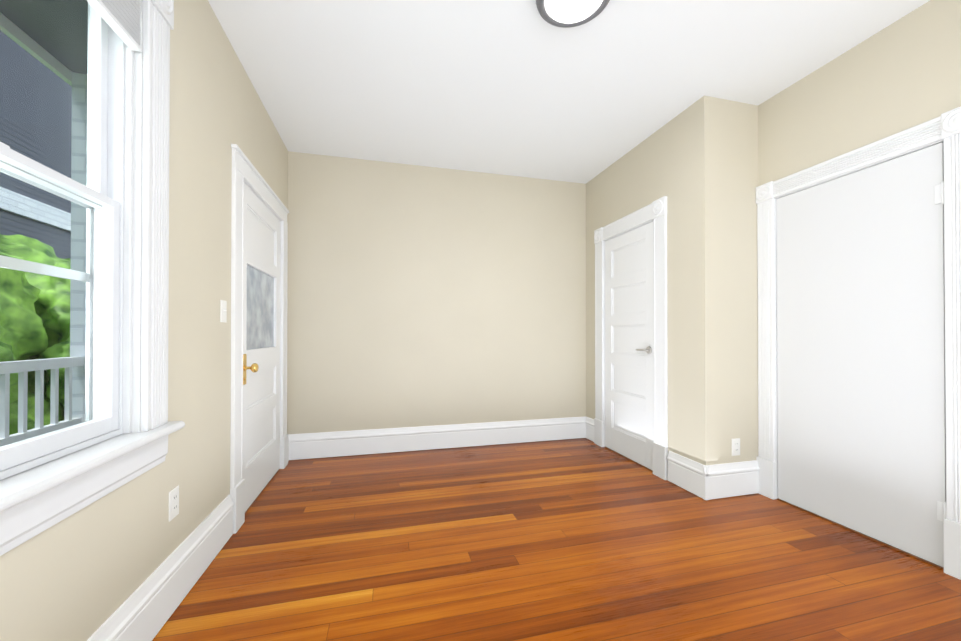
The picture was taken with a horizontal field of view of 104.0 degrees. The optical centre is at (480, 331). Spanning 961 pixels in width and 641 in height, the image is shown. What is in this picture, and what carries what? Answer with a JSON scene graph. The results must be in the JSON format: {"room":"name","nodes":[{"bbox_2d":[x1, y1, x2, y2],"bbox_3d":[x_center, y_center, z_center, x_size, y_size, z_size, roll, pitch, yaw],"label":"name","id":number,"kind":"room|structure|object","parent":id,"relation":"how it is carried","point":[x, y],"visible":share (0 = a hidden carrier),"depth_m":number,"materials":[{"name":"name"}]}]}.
{"room":"empty room","nodes":[
{"label":"empty room","id":0,"kind":"room"},
{"bbox_2d":[0,0,287,640],"bbox_3d":[-1.042,-0.244,0.442,0.150,2.700,6.056,0,0,-14],"label":"wall","id":1,"kind":"structure","parent":0,"point":[84,573],"depth_m":1.60,"materials":[{"name":"paint"}]},
{"bbox_2d":[0,0,184,555],"bbox_3d":[-1.140,-0.412,0.874,0.252,1.810,1.202,0,0,-14],"label":"window unit","id":2,"kind":"structure","parent":1,"relation":"in","point":[114,40],"depth_m":1.26,"materials":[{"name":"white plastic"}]},
{"bbox_2d":[87,494,233,640],"bbox_3d":[-0.802,0.987,-0.155,0.024,0.220,4.555,0,0,-14],"label":"baseboard","id":3,"kind":"structure","parent":1,"relation":"attached to","point":[145,610],"depth_m":1.45,"materials":[{"name":"white"}]},
{"bbox_2d":[169,485,178,520],"bbox_3d":[-1.234,0.693,1.514,0.007,0.115,0.070,0,0,-14],"label":"electrical outlet","id":4,"kind":"object","parent":1,"relation":"attached to","point":[173,502],"visible":1,"depth_m":1.51,"materials":[{"name":"white plastic"}]},
{"bbox_2d":[220,300,226,322],"bbox_3d":[-1.345,-0.105,1.975,0.016,0.115,0.070,0,0,-14],"label":"light switch","id":5,"kind":"object","parent":1,"relation":"attached to","point":[223,310],"visible":1,"depth_m":1.97,"materials":[{"name":"white plastic"}]},
{"bbox_2d":[230,144,288,533],"bbox_3d":[-1.579,0.044,2.617,0.180,2.151,1.172,0,0,-14],"label":"door frame","id":6,"kind":"structure","parent":1,"relation":"attached to","point":[246,172],"depth_m":2.17,"materials":[{"name":"white wood"}]},
{"bbox_2d":[243,183,281,511],"bbox_3d":[-1.506,0.106,2.640,0.118,2.008,0.882,0,0,-14],"label":"door","id":7,"kind":"structure","parent":1,"relation":"in","point":[262,437],"depth_m":2.60,"materials":[{"name":"white wood"}]},
{"bbox_2d":[287,151,585,433],"bbox_3d":[-0.016,-0.223,3.765,3.475,2.700,0.120,0,0,-14],"label":"wall","id":8,"kind":"structure","parent":0,"point":[424,296],"depth_m":3.58,"materials":[{"name":"paint"}]},
{"bbox_2d":[288,416,590,460],"bbox_3d":[-0.278,1.011,3.615,2.897,0.220,0.026,0,0,-14],"label":"baseboard","id":9,"kind":"structure","parent":8,"relation":"attached to","point":[387,440],"depth_m":3.56,"materials":[{"name":"white wood"}]},
{"bbox_2d":[152,438,960,640],"bbox_3d":[0.642,1.158,0.861,3.625,0.100,6.056,0,0,-14],"label":"floor","id":10,"kind":"structure","parent":0,"point":[581,539],"depth_m":1.79,"materials":[{"name":"brown wood"}]},
{"bbox_2d":[208,0,929,183],"bbox_3d":[0.642,-1.642,0.878,3.625,0.100,6.056,0,0,-14],"label":"ceiling","id":11,"kind":"structure","parent":0,"point":[521,88],"depth_m":2.26,"materials":[{"name":"white paint"}]},
{"bbox_2d":[536,0,609,27],"bbox_3d":[0.436,-1.554,1.746,0.354,0.065,0.354,0,0,-14],"label":"lamp","id":12,"kind":"object","parent":11,"relation":"attached to","point":[565,13],"visible":1,"depth_m":1.79,"materials":[{"name":"grey glass"}]},
{"bbox_2d":[586,95,717,464],"bbox_3d":[1.360,-0.226,3.262,0.100,2.700,1.531,0,0,-14],"label":"wall","id":13,"kind":"structure","parent":0,"point":[674,160],"depth_m":2.69,"materials":[{"name":"paint"}]},
{"bbox_2d":[603,222,653,469],"bbox_3d":[1.290,0.118,3.319,0.090,1.991,0.712,0,0,-14],"label":"door","id":14,"kind":"structure","parent":13,"relation":"in","point":[628,420],"depth_m":3.28,"materials":[{"name":"white wood"}]},
{"bbox_2d":[594,196,667,479],"bbox_3d":[1.325,0.052,3.323,0.136,2.144,0.990,0,0,-14],"label":"trim","id":15,"kind":"structure","parent":13,"relation":"attached to","point":[655,212],"depth_m":2.94,"materials":[{"name":"white wood"}]},
{"bbox_2d":[667,451,702,497],"bbox_3d":[1.448,1.005,2.657,0.024,0.220,0.320,0,0,-14],"label":"baseboard","id":16,"kind":"structure","parent":13,"relation":"attached to","point":[684,472],"depth_m":2.64,"materials":[{"name":"white wood"}]},
{"bbox_2d":[716,98,757,463],"bbox_3d":[1.758,-0.231,2.625,0.358,2.700,0.100,0,0,-14],"label":"wall","id":17,"kind":"structure","parent":0,"point":[737,274],"depth_m":2.58,"materials":[{"name":"paint"}]},
{"bbox_2d":[703,460,759,499],"bbox_3d":[1.714,1.004,2.542,0.482,0.220,0.024,0,0,-14],"label":"baseboard","id":18,"kind":"structure","parent":17,"relation":"attached to","point":[724,480],"depth_m":2.53,"materials":[{"name":"white wood"}]},
{"bbox_2d":[732,438,739,455],"bbox_3d":[1.743,0.789,2.559,0.070,0.115,0.007,0,0,-14],"label":"electrical outlet","id":19,"kind":"object","parent":17,"relation":"attached to","point":[735,446],"visible":1,"depth_m":2.56,"materials":[{"name":"white plastic"}]},
{"bbox_2d":[758,0,960,185],"bbox_3d":[2.356,-0.239,1.243,0.120,2.700,5.936,0,0,-14],"label":"wall","id":20,"kind":"structure","parent":0,"point":[901,74],"depth_m":2.03,"materials":[{"name":"paint"}]},
{"bbox_2d":[756,106,960,579],"bbox_3d":[2.109,0.054,2.138,0.156,2.124,1.020,0,0,-14],"label":"door frame","id":21,"kind":"structure","parent":20,"relation":"attached to","point":[945,128],"depth_m":1.90,"materials":[{"name":"white wood"}]},
{"bbox_2d":[776,142,945,566],"bbox_3d":[2.082,0.111,2.126,0.049,1.991,0.782,0,0,-14],"label":"door","id":22,"kind":"structure","parent":20,"relation":"in","point":[861,424],"depth_m":2.03,"materials":[{"name":"white wood"}]},
{"label":"outside","id":23,"kind":"structure","parent":0,"visible":0},
{"bbox_3d":[-10.469,1.657,4.527,14.000,0.150,30.000,0,0,-14],"label":"ground","id":24,"kind":"structure","parent":23,"visible":0},
{"bbox_2d":[0,234,70,434],"bbox_3d":[-5.860,0.346,5.188,3.606,3.298,9.174,0,0,-14],"label":"trees","id":25,"kind":"object","parent":24,"relation":"on","point":[13,324],"depth_m":3.96,"materials":[{"name":"green plant"}]},
{"bbox_2d":[0,31,71,258],"bbox_3d":[-10.231,-2.661,5.647,3.800,8.500,20.800,0,0,-14],"label":"neighbor house","id":26,"kind":"structure","parent":24,"relation":"on","point":[19,188],"depth_m":7.76,"materials":[{"name":"grey"}]},
{"bbox_2d":[70,72,87,422],"bbox_3d":[-2.620,-0.080,2.679,0.300,3.300,0.300,0,0,-14],"label":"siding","id":27,"kind":"structure","parent":24,"relation":"on","point":[76,331],"depth_m":2.51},
{"bbox_2d":[0,0,87,85],"bbox_3d":[-2.083,-1.804,2.036,1.089,0.280,11.000,0,0,-14],"label":"porch roof","id":28,"kind":"structure","parent":27,"relation":"on","point":[28,35],"depth_m":2.15,"materials":[{"name":"grey"}]},
{"bbox_3d":[-2.066,1.216,2.021,1.054,0.120,11.000,0,0,-14],"label":"floor","id":29,"kind":"structure","parent":23,"visible":0},
{"bbox_2d":[0,357,83,446],"bbox_3d":[-1.938,0.645,-0.416,0.070,0.990,6.005,0,0,-14],"label":"railing","id":30,"kind":"object","parent":29,"relation":"on","point":[40,428],"depth_m":2.21,"materials":[{"name":"white wood"}]}
]}

